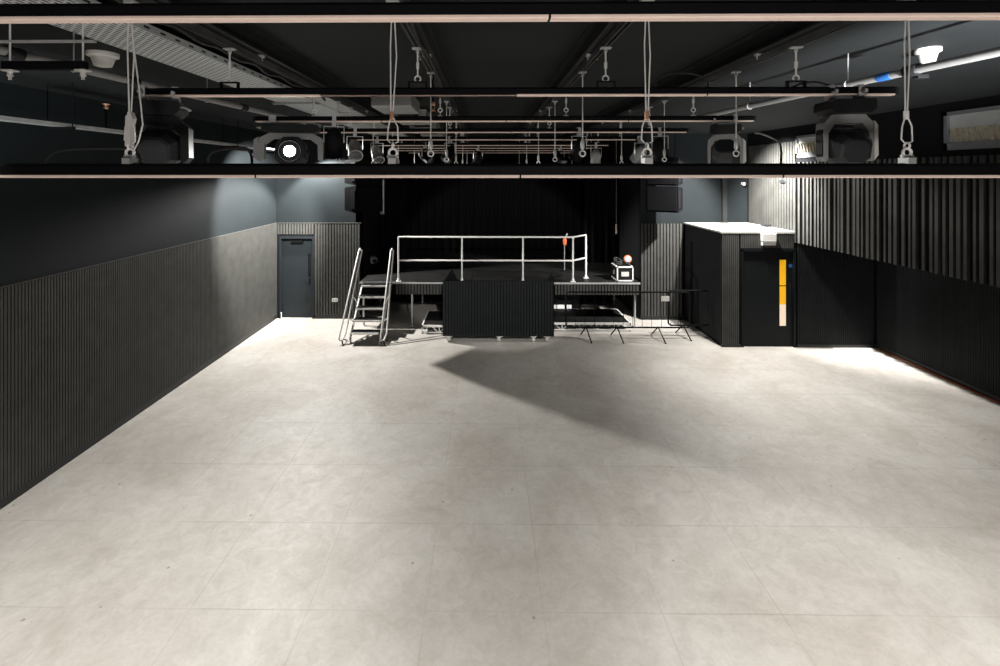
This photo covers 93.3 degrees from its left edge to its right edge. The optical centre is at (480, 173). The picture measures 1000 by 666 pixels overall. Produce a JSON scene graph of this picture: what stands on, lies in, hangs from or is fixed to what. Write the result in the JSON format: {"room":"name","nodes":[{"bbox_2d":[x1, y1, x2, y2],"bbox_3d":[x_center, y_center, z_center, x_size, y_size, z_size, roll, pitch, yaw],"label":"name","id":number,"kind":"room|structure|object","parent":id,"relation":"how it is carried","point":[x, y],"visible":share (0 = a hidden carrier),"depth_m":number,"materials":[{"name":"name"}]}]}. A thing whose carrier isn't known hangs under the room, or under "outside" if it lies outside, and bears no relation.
{"room":"auditorium","nodes":[
{"label":"auditorium","id":0,"kind":"room"},
{"bbox_2d":[0,82,276,500],"bbox_3d":[-5.418,1.340,4.134,0.236,4.720,16.150,0,0,1],"label":"wall","id":1,"kind":"structure","parent":0,"point":[114,291],"depth_m":6.63,"materials":[{"name":"grey paint"}]},
{"bbox_2d":[0,315,276,509],"bbox_3d":[-5.301,3.650,6.083,0.028,0.100,12.050,0,0,1],"label":"baseboard","id":2,"kind":"structure","parent":1,"relation":"attached to","point":[5,501],"depth_m":6.74,"materials":[{"name":"black"}]},
{"bbox_2d":[276,134,362,317],"bbox_3d":[-4.154,1.340,12.153,2.190,4.720,0.186,0,0,1],"label":"wall","id":3,"kind":"structure","parent":0,"point":[305,207],"depth_m":12.09,"materials":[{"name":"grey paint"}]},
{"bbox_2d":[279,237,313,318],"bbox_3d":[-4.717,2.652,12.147,0.898,2.096,0.150,0,0,1],"label":"door","id":4,"kind":"structure","parent":3,"relation":"in","point":[296,254],"depth_m":12.15,"materials":[{"name":"blue paint"}]},
{"bbox_2d":[315,315,360,318],"bbox_3d":[-3.654,3.650,12.075,1.189,0.100,0.030,0,0,1],"label":"baseboard","id":5,"kind":"structure","parent":3,"relation":"attached to","point":[316,316],"depth_m":12.06,"materials":[{"name":"black"}]},
{"bbox_2d":[345,178,382,212],"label":"speaker","id":6,"kind":"object","parent":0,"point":[362,199],"depth_m":10.71},
{"bbox_2d":[357,187,381,211],"bbox_3d":[-2.538,0.570,10.761,0.014,0.540,0.660,0,0,43],"label":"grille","id":7,"kind":"object","parent":6,"relation":"attached to","point":[369,199],"depth_m":10.75,"materials":[{"name":"black"}]},
{"bbox_2d":[357,134,381,316],"bbox_3d":[-3.112,1.340,14.159,0.150,4.720,4.150,0,0,1],"label":"wall","id":8,"kind":"structure","parent":0,"point":[370,239],"depth_m":12.91,"materials":[{"name":"black paint"}]},
{"bbox_2d":[440,136,455,162],"bbox_3d":[-0.470,-0.351,6.955,0.191,0.417,0.288,0,0,31],"label":"spotlight","id":9,"kind":"object","parent":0,"point":[451,149],"visible":0.81,"depth_m":6.92,"materials":[{"name":"metal"}]},
{"bbox_2d":[397,149,570,150],"bbox_3d":[0.210,-0.526,10.198,4.044,0.056,0.044,0,0,1],"label":"rail","id":10,"kind":"object","parent":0,"point":[397,149],"visible":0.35,"depth_m":10.18,"materials":[{"name":"black metal"}]},
{"bbox_2d":[408,151,570,152],"bbox_3d":[0.222,-0.526,11.298,3.944,0.056,0.044,0,0,1],"label":"rail","id":11,"kind":"object","parent":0,"point":[408,151],"visible":0.58,"depth_m":11.28,"materials":[{"name":"black metal"}]},
{"bbox_2d":[0,295,999,665],"bbox_3d":[1.541,3.750,6.084,14.110,0.100,20.200,0,0,1],"label":"floor","id":12,"kind":"structure","parent":0,"point":[304,497],"depth_m":5.17,"materials":[{"name":"concrete"}]},
{"bbox_2d":[338,248,393,345],"bbox_3d":[-2.562,2.731,10.731,1.041,1.938,1.214,0,0,1],"label":"steps","id":13,"kind":"structure","parent":12,"relation":"on","point":[388,294],"depth_m":10.65,"materials":[{"name":"metal"}]},
{"bbox_2d":[421,311,442,333],"bbox_3d":[-0.173,3.600,11.492,2.394,0.200,1.180,0,0,1],"label":"deck","id":14,"kind":"object","parent":12,"relation":"on","point":[433,319],"visible":0.32,"depth_m":11.28,"materials":[{"name":"black wood"}]},
{"bbox_2d":[443,281,553,341],"bbox_3d":[0.386,3.028,10.607,2.444,1.343,0.460,0,0,1],"label":"bar counter","id":15,"kind":"object","parent":12,"relation":"on","point":[499,309],"visible":1,"depth_m":10.38,"materials":[{"name":"black wood"}]},
{"bbox_2d":[359,252,639,326],"bbox_3d":[0.466,3.150,13.538,6.740,1.100,4.409,0,0,1],"label":"stage platform","id":16,"kind":"object","parent":12,"relation":"on","point":[416,277],"visible":0.57,"depth_m":12.46,"materials":[{"name":"black wood"}]},
{"bbox_2d":[382,294,442,301],"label":"stage curtain","id":17,"kind":"object","parent":16,"relation":"hanging from","point":[439,297],"depth_m":13.62,"materials":[{"name":"black fabric"}]},
{"bbox_2d":[444,269,456,280],"bbox_3d":[-0.743,2.465,11.569,0.300,0.270,0.180,0,0,1],"label":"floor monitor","id":18,"kind":"object","parent":16,"relation":"on","point":[451,276],"visible":1,"depth_m":11.48,"materials":[{"name":"black plastic"}]},
{"bbox_2d":[396,234,587,281],"bbox_3d":[0.314,2.052,11.617,4.740,1.096,0.520,0,0,1],"label":"guard rail","id":19,"kind":"object","parent":16,"relation":"on","point":[585,235],"visible":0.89,"depth_m":11.39,"materials":[{"name":"metal"}]},
{"bbox_2d":[612,263,632,280],"bbox_3d":[3.490,2.422,11.683,0.411,0.356,0.500,0,0,1],"label":"flight case","id":20,"kind":"object","parent":16,"relation":"on","point":[623,272],"visible":0.98,"depth_m":11.44,"materials":[{"name":"black plastic"}]},
{"bbox_2d":[554,295,579,308],"bbox_3d":[2.087,3.340,12.632,1.021,0.720,0.492,0,0,1],"label":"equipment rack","id":21,"kind":"object","parent":12,"relation":"on","point":[559,300],"visible":0.15,"depth_m":12.39,"materials":[{"name":"black metal"}]},
{"bbox_2d":[554,309,630,330],"bbox_3d":[2.312,3.600,11.686,2.432,0.200,1.180,0,0,1],"label":"deck","id":22,"kind":"object","parent":12,"relation":"on","point":[584,317],"visible":0.57,"depth_m":11.44,"materials":[{"name":"black wood"}]},
{"bbox_2d":[565,291,690,343],"bbox_3d":[3.294,3.165,10.565,2.810,1.068,0.559,0,0,1],"label":"crowd barrier","id":23,"kind":"object","parent":12,"relation":"on","point":[663,298],"visible":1,"depth_m":10.57,"materials":[{"name":"black metal"}]},
{"bbox_2d":[667,290,707,340],"bbox_3d":[4.692,3.165,10.670,0.891,1.068,0.485,0,0,21],"label":"crowd barrier","id":24,"kind":"object","parent":12,"relation":"on","point":[678,324],"visible":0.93,"depth_m":10.72,"materials":[{"name":"black metal"}]},
{"bbox_2d":[878,348,999,403],"bbox_3d":[8.354,3.688,7.685,0.046,0.026,4.550,0,0,1],"label":"cable","id":25,"kind":"object","parent":12,"relation":"on","point":[878,348],"visible":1,"depth_m":8.53,"materials":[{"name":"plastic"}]},
{"bbox_2d":[0,0,999,142],"bbox_3d":[1.541,-1.070,6.084,14.110,0.100,20.200,0,0,1],"label":"ceiling","id":26,"kind":"structure","parent":0,"point":[357,54],"depth_m":4.24,"materials":[{"name":"black paint"}]},
{"bbox_2d":[0,23,96,79],"bbox_3d":[-2.495,-0.774,2.647,0.664,0.492,0.048,0,0,1],"label":"bar","id":27,"kind":"object","parent":26,"relation":"hanging from","point":[10,67],"visible":0.97,"depth_m":2.63,"materials":[{"name":"metal"}]},
{"bbox_2d":[85,50,119,67],"bbox_3d":[-3.188,-0.963,3.981,0.227,0.115,0.227,0,0,1],"label":"smoke detector","id":28,"kind":"object","parent":26,"relation":"attached to","point":[100,58],"visible":1,"depth_m":3.92,"materials":[{"name":"white plastic"}]},
{"bbox_2d":[0,82,279,151],"bbox_3d":[-4.655,-0.760,7.851,0.320,0.520,7.200,0,0,1],"label":"cable tray","id":29,"kind":"object","parent":26,"relation":"hanging from","point":[53,125],"visible":0.52,"depth_m":5.25,"materials":[{"name":"metal"}]},
{"bbox_2d":[0,115,274,149],"bbox_3d":[-4.655,-0.543,7.851,0.166,0.037,7.200,0,0,1],"label":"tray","id":30,"kind":"object","parent":29,"relation":"on","point":[53,125],"depth_m":5.37,"materials":[{"name":"metal"}]},
{"bbox_2d":[0,33,320,126],"bbox_3d":[-2.773,-0.865,4.780,0.080,0.310,4.931,0,0,7],"label":"pipe","id":31,"kind":"object","parent":26,"relation":"hanging from","point":[19,54],"visible":0.7,"depth_m":3.73,"materials":[{"name":"grey metal"}]},
{"bbox_2d":[0,0,391,134],"bbox_3d":[-2.312,-0.943,6.325,0.600,0.155,9.400,0,0,1],"label":"cable tray","id":32,"kind":"object","parent":26,"relation":"hanging from","point":[151,42],"visible":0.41,"depth_m":3.56,"materials":[{"name":"metal"}]},
{"bbox_2d":[153,0,420,135],"bbox_3d":[-1.601,-0.943,5.018,0.120,0.155,14.000,0,0,1],"label":"joist","id":33,"kind":"object","parent":26,"relation":"attached to","point":[247,36],"visible":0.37,"depth_m":3.71,"materials":[{"name":"black paint"}]},
{"bbox_2d":[134,0,421,141],"bbox_3d":[-1.584,-0.840,6.617,0.090,0.060,10.800,0,0,1],"label":"channel","id":34,"kind":"object","parent":33,"relation":"attached to","point":[195,28],"visible":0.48,"depth_m":3.34,"materials":[{"name":"metal"}]},
{"bbox_2d":[122,0,143,163],"bbox_3d":[-1.625,-0.429,2.218,0.108,0.765,0.056,0,0,1],"label":"sling","id":35,"kind":"object","parent":34,"relation":"hanging from","point":[130,118],"visible":0.92,"depth_m":2.21,"materials":[{"name":"metal"}]},
{"bbox_2d":[0,163,999,177],"bbox_3d":[0.174,-0.015,2.198,5.584,0.067,0.053,0,0,1],"label":"rail","id":36,"kind":"object","parent":35,"relation":"hanging from","point":[85,170],"visible":1,"depth_m":2.17,"materials":[{"name":"black metal"}]},
{"bbox_2d":[44,147,141,162],"bbox_3d":[-1.823,-0.089,2.268,0.462,0.084,0.116,0,0,1],"label":"cable","id":37,"kind":"object","parent":36,"relation":"on","point":[80,148],"visible":0.91,"depth_m":2.24,"materials":[{"name":"black rubber"}]},
{"bbox_2d":[206,146,252,162],"bbox_3d":[-1.178,-0.089,2.238,0.221,0.085,0.069,0,0,1],"label":"cable","id":38,"kind":"object","parent":36,"relation":"on","point":[239,147],"visible":1,"depth_m":2.25,"materials":[{"name":"black rubber"}]},
{"bbox_2d":[754,132,782,162],"bbox_3d":[1.736,-0.172,2.754,0.146,0.256,1.329,0,0,26],"label":"cable","id":39,"kind":"object","parent":36,"relation":"on","point":[775,139],"visible":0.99,"depth_m":3.03,"materials":[{"name":"grey plastic"}]},
{"bbox_2d":[115,0,325,100],"bbox_3d":[-1.668,-0.796,3.468,0.036,0.046,3.103,0,0,1],"label":"cable","id":40,"kind":"object","parent":34,"relation":"attached to","point":[178,28],"visible":0.75,"depth_m":3.05,"materials":[{"name":"black rubber"}]},
{"bbox_2d":[219,48,239,87],"bbox_3d":[-1.622,-0.681,3.048,0.120,0.258,0.040,0,0,1],"label":"hanger","id":41,"kind":"object","parent":34,"relation":"hanging from","point":[229,50],"visible":1,"depth_m":3.04,"materials":[{"name":"metal"}]},
{"bbox_2d":[134,87,898,96],"bbox_3d":[0.207,-0.526,3.028,4.871,0.056,0.044,0,0,1],"label":"rail","id":42,"kind":"object","parent":41,"relation":"hanging from","point":[429,91],"visible":0.87,"depth_m":3.01,"materials":[{"name":"black metal"}]},
{"bbox_2d":[128,85,193,162],"bbox_3d":[-2.068,-0.296,3.056,0.336,0.535,0.330,0,0,-19],"label":"spotlight","id":43,"kind":"object","parent":42,"relation":"hanging from","point":[155,145],"visible":0.94,"depth_m":2.97,"materials":[{"name":"metal"}]},
{"bbox_2d":[654,72,708,86],"bbox_3d":[1.281,-0.600,3.016,0.349,0.103,0.012,0,0,1],"label":"cable","id":44,"kind":"object","parent":42,"relation":"on","point":[701,76],"visible":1,"depth_m":3.01,"materials":[{"name":"black rubber"}]},
{"bbox_2d":[813,84,878,162],"bbox_3d":[2.319,-0.305,3.005,0.303,0.515,0.306,0,0,11],"label":"spotlight","id":45,"kind":"object","parent":42,"relation":"hanging from","point":[859,144],"visible":0.98,"depth_m":2.93,"materials":[{"name":"metal"}]},
{"bbox_2d":[311,97,315,115],"bbox_3d":[-1.606,-0.681,4.538,0.070,0.257,0.040,0,0,1],"label":"hanger","id":46,"kind":"object","parent":34,"relation":"hanging from","point":[313,97],"visible":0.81,"depth_m":4.53,"materials":[{"name":"metal"}]},
{"bbox_2d":[253,116,756,121],"bbox_3d":[0.211,-0.526,4.518,4.799,0.056,0.044,0,0,1],"label":"rail","id":47,"kind":"object","parent":46,"relation":"hanging from","point":[255,118],"visible":1,"depth_m":4.50,"materials":[{"name":"black metal"}]},
{"bbox_2d":[253,115,324,162],"bbox_3d":[-1.834,-0.312,4.536,0.636,0.495,0.358,0,0,-14],"label":"spotlight","id":48,"kind":"object","parent":47,"relation":"hanging from","point":[291,147],"visible":0.93,"depth_m":4.43,"materials":[{"name":"metal"}]},
{"bbox_2d":[324,115,343,158],"bbox_3d":[-1.420,-0.350,4.556,0.191,0.419,0.224,0,0,-19],"label":"spotlight","id":49,"kind":"object","parent":47,"relation":"hanging from","point":[333,140],"visible":1,"depth_m":4.49,"materials":[{"name":"metal"}]},
{"bbox_2d":[707,114,745,162],"bbox_3d":[2.333,-0.286,4.494,0.328,0.554,0.332,0,0,26],"label":"spotlight","id":50,"kind":"object","parent":47,"relation":"hanging from","point":[721,151],"visible":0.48,"depth_m":4.40,"materials":[{"name":"metal"}]},
{"bbox_3d":[-1.580,-0.681,6.987,0.070,0.257,0.040,0,0,1],"label":"hanger","id":51,"kind":"object","parent":34,"relation":"hanging from","visible":0},
{"bbox_2d":[349,136,637,139],"bbox_3d":[0.175,-0.526,6.968,4.244,0.056,0.044,0,0,1],"label":"rail","id":52,"kind":"object","parent":51,"relation":"hanging from","point":[400,137],"visible":0.89,"depth_m":6.95,"materials":[{"name":"black metal"}]},
{"bbox_2d":[370,136,384,162],"bbox_3d":[-1.528,-0.349,6.967,0.191,0.420,0.280,0,0,-29],"label":"spotlight","id":53,"kind":"object","parent":52,"relation":"hanging from","point":[377,154],"visible":0.91,"depth_m":6.92,"materials":[{"name":"metal"}]},
{"bbox_2d":[630,136,646,162],"bbox_3d":[2.332,-0.353,6.967,0.191,0.412,0.295,0,0,-19],"label":"spotlight","id":54,"kind":"object","parent":52,"relation":"hanging from","point":[635,157],"visible":0.74,"depth_m":6.92,"materials":[{"name":"metal"}]},
{"bbox_2d":[307,97,405,135],"bbox_3d":[-1.779,-0.925,8.447,0.340,0.170,6.255,0,0,1],"label":"air duct","id":55,"kind":"object","parent":26,"relation":"hanging from","point":[342,109],"visible":0.12,"depth_m":6.26,"materials":[{"name":"metal"}]},
{"bbox_2d":[345,156,372,162],"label":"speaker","id":56,"kind":"object","parent":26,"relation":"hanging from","point":[366,159],"depth_m":10.70},
{"bbox_2d":[380,141,404,261],"bbox_3d":[-2.630,0.810,13.935,0.760,3.560,0.159,0,0,1],"label":"stage curtain","id":57,"kind":"object","parent":26,"relation":"hanging from","point":[392,223],"visible":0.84,"depth_m":13.92,"materials":[{"name":"black fabric"}]},
{"bbox_2d":[371,97,445,135],"bbox_3d":[-1.076,-0.915,8.712,0.500,0.170,5.800,0,0,1],"label":"air duct","id":58,"kind":"object","parent":26,"relation":"attached to","point":[403,106],"visible":0.56,"depth_m":6.17,"materials":[{"name":"metal"}]},
{"bbox_2d":[399,0,470,135],"bbox_3d":[-0.386,-0.943,5.005,0.120,0.155,14.000,0,0,1],"label":"joist","id":59,"kind":"object","parent":26,"relation":"attached to","point":[424,30],"visible":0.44,"depth_m":3.73,"materials":[{"name":"black paint"}]},
{"bbox_2d":[400,22,469,141],"bbox_3d":[-0.369,-0.840,6.604,0.090,0.060,10.800,0,0,1],"label":"channel","id":60,"kind":"object","parent":59,"relation":"attached to","point":[406,26],"visible":0.37,"depth_m":3.38,"materials":[{"name":"metal"}]},
{"bbox_2d":[386,0,399,163],"bbox_3d":[-0.411,-0.429,2.205,0.060,0.765,0.056,0,0,1],"label":"sling","id":61,"kind":"object","parent":60,"relation":"hanging from","point":[392,159],"visible":0.9,"depth_m":2.20,"materials":[{"name":"metal"}]},
{"bbox_2d":[408,47,426,87],"bbox_3d":[-0.407,-0.681,3.035,0.120,0.258,0.040,0,0,1],"label":"hanger","id":62,"kind":"object","parent":60,"relation":"hanging from","point":[417,49],"visible":0.98,"depth_m":3.02,"materials":[{"name":"metal"}]},
{"bbox_2d":[399,0,462,127],"bbox_3d":[-0.342,-0.796,4.954,0.036,0.046,6.102,0,0,1],"label":"cable","id":63,"kind":"object","parent":60,"relation":"attached to","point":[412,24],"visible":0.77,"depth_m":3.15,"materials":[{"name":"black rubber"}]},
{"bbox_2d":[427,72,434,156],"bbox_3d":[-0.400,-0.472,3.755,0.060,0.676,0.040,0,0,1],"label":"hanger","id":64,"kind":"object","parent":60,"relation":"hanging from","point":[429,73],"visible":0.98,"depth_m":3.75,"materials":[{"name":"metal"}]},
{"bbox_2d":[405,151,584,252],"bbox_3d":[0.533,0.810,15.604,7.010,3.560,0.195,0,0,1],"label":"stage curtain","id":65,"kind":"object","parent":26,"relation":"hanging from","point":[433,206],"visible":0.58,"depth_m":15.60,"materials":[{"name":"black fabric"}]},
{"bbox_2d":[514,0,637,135],"bbox_3d":[0.819,-0.943,4.991,0.120,0.155,14.000,0,0,1],"label":"joist","id":66,"kind":"object","parent":26,"relation":"attached to","point":[595,33],"visible":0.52,"depth_m":3.79,"materials":[{"name":"black paint"}]},
{"bbox_2d":[515,0,638,141],"bbox_3d":[0.836,-0.840,6.591,0.090,0.060,10.800,0,0,1],"label":"channel","id":67,"kind":"object","parent":66,"relation":"attached to","point":[620,27],"visible":0.52,"depth_m":3.35,"materials":[{"name":"metal"}]},
{"bbox_2d":[578,71,586,156],"bbox_3d":[0.805,-0.472,3.741,0.060,0.676,0.040,0,0,1],"label":"hanger","id":68,"kind":"object","parent":67,"relation":"hanging from","point":[582,73],"visible":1,"depth_m":3.74,"materials":[{"name":"metal"}]},
{"bbox_2d":[596,47,615,86],"bbox_3d":[0.798,-0.681,3.022,0.120,0.258,0.040,0,0,1],"label":"hanger","id":69,"kind":"object","parent":67,"relation":"hanging from","point":[605,49],"visible":1,"depth_m":3.02,"materials":[{"name":"metal"}]},
{"bbox_2d":[639,0,654,163],"bbox_3d":[0.771,-0.429,2.192,0.060,0.765,0.056,0,0,1],"label":"sling","id":70,"kind":"object","parent":67,"relation":"hanging from","point":[646,159],"visible":0.93,"depth_m":2.19,"materials":[{"name":"metal"}]},
{"bbox_2d":[585,141,617,262],"bbox_3d":[3.545,0.810,13.869,0.990,3.560,0.163,0,0,1],"label":"stage curtain","id":71,"kind":"object","parent":26,"relation":"hanging from","point":[601,194],"visible":0.88,"depth_m":13.86,"materials":[{"name":"black fabric"}]},
{"bbox_2d":[562,0,835,135],"bbox_3d":[2.029,-0.943,4.978,0.120,0.155,14.000,0,0,1],"label":"joist","id":72,"kind":"object","parent":26,"relation":"attached to","point":[775,34],"visible":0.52,"depth_m":3.76,"materials":[{"name":"black paint"}]},
{"bbox_2d":[563,21,861,141],"bbox_3d":[2.046,-0.840,6.578,0.090,0.060,10.800,0,0,1],"label":"channel","id":73,"kind":"object","parent":72,"relation":"attached to","point":[836,26],"visible":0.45,"depth_m":3.31,"materials":[{"name":"metal"}]},
{"bbox_2d":[661,101,667,161],"bbox_3d":[2.032,-0.472,5.228,0.060,0.676,0.040,0,0,1],"label":"hanger","id":74,"kind":"object","parent":73,"relation":"hanging from","point":[664,102],"visible":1,"depth_m":5.22,"materials":[{"name":"metal"}]},
{"bbox_2d":[731,71,740,156],"bbox_3d":[2.015,-0.472,3.728,0.060,0.676,0.040,0,0,1],"label":"hanger","id":75,"kind":"object","parent":73,"relation":"hanging from","point":[734,72],"visible":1,"depth_m":3.72,"materials":[{"name":"metal"}]},
{"bbox_2d":[785,46,806,86],"bbox_3d":[2.008,-0.681,3.009,0.120,0.258,0.040,0,0,1],"label":"hanger","id":76,"kind":"object","parent":73,"relation":"hanging from","point":[795,48],"visible":1,"depth_m":3.00,"materials":[{"name":"metal"}]},
{"bbox_2d":[898,21,915,163],"bbox_3d":[1.966,-0.429,2.179,0.060,0.765,0.056,0,0,1],"label":"sling","id":77,"kind":"object","parent":73,"relation":"hanging from","point":[908,159],"visible":0.89,"depth_m":2.18,"materials":[{"name":"metal"}]},
{"bbox_2d":[698,47,999,115],"bbox_3d":[3.099,-0.858,4.420,0.150,0.324,3.718,0,0,-5],"label":"pipe","id":78,"kind":"object","parent":26,"relation":"hanging from","point":[916,70],"visible":0.87,"depth_m":3.54,"materials":[{"name":"white metal"}]},
{"bbox_2d":[914,46,942,63],"bbox_3d":[3.640,-0.963,3.844,0.168,0.115,0.168,0,0,1],"label":"smoke detector","id":79,"kind":"object","parent":26,"relation":"attached to","point":[925,54],"visible":0.93,"depth_m":3.80,"materials":[{"name":"white plastic"}]},
{"bbox_2d":[0,0,999,23],"bbox_3d":[0.167,-0.526,1.528,5.544,0.056,0.044,0,0,1],"label":"rail","id":80,"kind":"object","parent":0,"point":[830,10],"visible":1,"depth_m":1.51,"materials":[{"name":"black metal"}]},
{"bbox_2d":[612,135,637,316],"bbox_3d":[4.148,1.340,14.156,0.150,4.720,4.000,0,0,1],"label":"wall","id":81,"kind":"structure","parent":0,"point":[627,187],"depth_m":12.99,"materials":[{"name":"black paint"}]},
{"bbox_2d":[646,178,682,212],"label":"speaker","id":82,"kind":"object","parent":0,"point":[664,194],"depth_m":11.04},
{"bbox_2d":[647,161,676,183],"bbox_3d":[4.234,-0.030,11.057,0.660,0.540,0.014,0,0,36],"label":"grille","id":83,"kind":"object","parent":82,"relation":"attached to","point":[649,180],"depth_m":11.03,"materials":[{"name":"black"}]},
{"bbox_2d":[647,187,676,210],"bbox_3d":[4.234,0.590,11.057,0.660,0.540,0.014,0,0,36],"label":"grille","id":84,"kind":"object","parent":82,"relation":"attached to","point":[658,198],"depth_m":11.05,"materials":[{"name":"black"}]},
{"bbox_2d":[638,134,746,318],"bbox_3d":[5.481,1.340,12.052,2.860,4.720,0.180,0,0,1],"label":"wall","id":85,"kind":"structure","parent":0,"point":[661,235],"depth_m":11.99,"materials":[{"name":"grey paint"}]},
{"bbox_2d":[640,316,684,319],"bbox_3d":[4.615,3.650,11.986,1.130,0.100,0.030,0,0,1],"label":"baseboard","id":86,"kind":"structure","parent":85,"relation":"attached to","point":[641,317],"depth_m":11.97,"materials":[{"name":"black"}]},
{"bbox_2d":[652,133,682,162],"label":"speaker","id":87,"kind":"object","parent":85,"relation":"hanging from","point":[671,159],"depth_m":11.02},
{"bbox_2d":[721,178,726,222],"bbox_3d":[6.157,0.120,11.944,0.110,2.280,0.080,0,0,1],"label":"trim","id":88,"kind":"structure","parent":85,"relation":"attached to","point":[723,180],"depth_m":11.91,"materials":[{"name":"grey paint"}]},
{"bbox_2d":[685,224,721,343],"bbox_3d":[5.219,2.490,11.054,0.142,2.420,1.880,0,0,1],"label":"wall","id":89,"kind":"structure","parent":0,"point":[703,247],"depth_m":10.88,"materials":[{"name":"black"}]},
{"bbox_2d":[684,222,793,232],"bbox_3d":[5.945,1.248,11.041,1.610,0.035,1.890,0,0,1],"label":"ceiling","id":90,"kind":"structure","parent":0,"point":[729,227],"depth_m":10.85,"materials":[{"name":"white paint"}]},
{"bbox_2d":[719,233,875,345],"bbox_3d":[6.790,2.482,10.135,3.300,2.435,0.145,0,0,1],"label":"wall","id":91,"kind":"structure","parent":0,"point":[836,291],"depth_m":10.07,"materials":[{"name":"black wood"}]},
{"bbox_2d":[741,249,795,347],"bbox_3d":[6.138,2.647,10.124,1.147,2.105,0.140,0,0,1],"label":"door","id":92,"kind":"structure","parent":91,"relation":"in","point":[768,283],"depth_m":10.11,"materials":[{"name":"black paint"}]},
{"bbox_2d":[761,233,776,244],"bbox_3d":[6.118,1.390,10.038,0.296,0.255,0.077,0,0,1],"label":"emergency light","id":93,"kind":"object","parent":91,"relation":"attached to","point":[766,238],"visible":1,"depth_m":10.01,"materials":[{"name":"white plastic"}]},
{"bbox_2d":[721,344,875,347],"bbox_3d":[6.787,3.670,10.072,3.305,0.060,0.030,0,0,1],"label":"baseboard","id":94,"kind":"structure","parent":91,"relation":"attached to","point":[722,345],"depth_m":10.05,"materials":[{"name":"black"}]},
{"bbox_2d":[747,95,999,287],"bbox_3d":[7.517,0.220,5.444,1.745,2.480,13.050,0,0,1],"label":"wall","id":95,"kind":"structure","parent":0,"point":[950,227],"depth_m":7.55,"materials":[{"name":"black metal"}]},
{"bbox_2d":[795,134,815,157],"bbox_3d":[6.704,-0.570,9.628,0.060,0.460,0.800,0,0,1],"label":"air vent","id":96,"kind":"object","parent":95,"relation":"in","point":[805,146],"visible":0.71,"depth_m":9.74,"materials":[{"name":"grey metal"}]},
{"bbox_2d":[944,105,999,149],"bbox_3d":[6.667,-0.610,6.153,0.060,0.540,1.250,0,0,1],"label":"air vent","id":97,"kind":"object","parent":95,"relation":"in","point":[977,128],"visible":1,"depth_m":6.39,"materials":[{"name":"grey"}]},
{"bbox_2d":[876,260,999,397],"bbox_3d":[8.448,1.340,3.049,0.230,4.720,14.280,0,0,1],"label":"wall","id":98,"kind":"structure","parent":0,"point":[950,326],"depth_m":8.58,"materials":[{"name":"black paint"}]},
{"bbox_2d":[875,344,999,401],"bbox_3d":[8.369,3.660,4.990,0.030,0.080,10.160,0,0,1],"label":"baseboard","id":99,"kind":"structure","parent":98,"relation":"attached to","point":[959,382],"depth_m":8.55,"materials":[{"name":"black"}]},
{"bbox_3d":[-1.593,-0.681,5.738,0.070,0.257,0.040,0,0,1],"label":"hanger","id":100,"kind":"object","parent":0,"visible":0},
{"bbox_2d":[320,128,687,132],"bbox_3d":[0.167,-0.526,5.718,4.654,0.056,0.044,0,0,1],"label":"rail","id":101,"kind":"object","parent":100,"relation":"hanging from","point":[323,130],"visible":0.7,"depth_m":5.70,"materials":[{"name":"black metal"}]},
{"bbox_2d":[347,128,362,161],"bbox_3d":[-1.524,-0.353,5.715,0.191,0.412,0.295,0,0,-19],"label":"spotlight","id":102,"kind":"object","parent":101,"relation":"hanging from","point":[355,154],"visible":1,"depth_m":5.65,"materials":[{"name":"metal"}]},
{"bbox_2d":[569,127,586,161],"bbox_3d":[1.181,-0.351,5.731,0.191,0.417,0.288,0,0,-9],"label":"spotlight","id":103,"kind":"object","parent":101,"relation":"hanging from","point":[574,155],"visible":0.88,"depth_m":5.68,"materials":[{"name":"metal"}]},
{"bbox_2d":[653,127,668,161],"bbox_3d":[2.172,-0.349,5.717,0.191,0.420,0.280,0,0,31],"label":"spotlight","id":104,"kind":"object","parent":101,"relation":"hanging from","point":[658,145],"visible":0.91,"depth_m":5.65,"materials":[{"name":"metal"}]},
{"bbox_3d":[-1.565,-0.681,8.367,0.070,0.257,0.040,0,0,1],"label":"hanger","id":105,"kind":"object","parent":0,"visible":0},
{"bbox_2d":[375,143,609,145],"bbox_3d":[0.190,-0.526,8.348,4.144,0.056,0.044,0,0,1],"label":"rail","id":106,"kind":"object","parent":105,"relation":"hanging from","point":[385,144],"visible":0.75,"depth_m":8.33,"materials":[{"name":"black metal"}]},
{"bbox_2d":[418,142,433,162],"bbox_3d":[-0.973,-0.356,8.350,0.301,0.407,0.191,0,0,31],"label":"spotlight","id":107,"kind":"object","parent":106,"relation":"hanging from","point":[422,154],"visible":0.81,"depth_m":8.29,"materials":[{"name":"metal"}]},
{"bbox_2d":[590,142,601,162],"bbox_3d":[2.034,-0.349,8.351,0.191,0.420,0.280,0,0,11],"label":"spotlight","id":108,"kind":"object","parent":106,"relation":"hanging from","point":[596,156],"visible":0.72,"depth_m":8.28,"materials":[{"name":"metal"}]},
{"bbox_3d":[-1.555,-0.681,9.267,0.070,0.257,0.040,0,0,1],"label":"hanger","id":109,"kind":"object","parent":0,"visible":0},
{"bbox_2d":[388,146,594,148],"bbox_3d":[0.200,-0.526,9.248,4.044,0.056,0.044,0,0,1],"label":"rail","id":110,"kind":"object","parent":109,"relation":"hanging from","point":[400,147],"visible":0.75,"depth_m":9.23,"materials":[{"name":"black metal"}]},
{"bbox_2d":[472,146,482,162],"bbox_3d":[-0.067,-0.353,9.273,0.191,0.412,0.295,0,0,-19],"label":"spotlight","id":111,"kind":"object","parent":110,"relation":"hanging from","point":[478,157],"visible":0.7,"depth_m":9.20,"materials":[{"name":"metal"}]},
{"bbox_2d":[555,146,566,162],"bbox_3d":[1.553,-0.353,9.212,0.191,0.412,0.295,0,0,-19],"label":"spotlight","id":112,"kind":"object","parent":110,"relation":"hanging from","point":[560,158],"visible":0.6,"depth_m":9.16,"materials":[{"name":"metal"}]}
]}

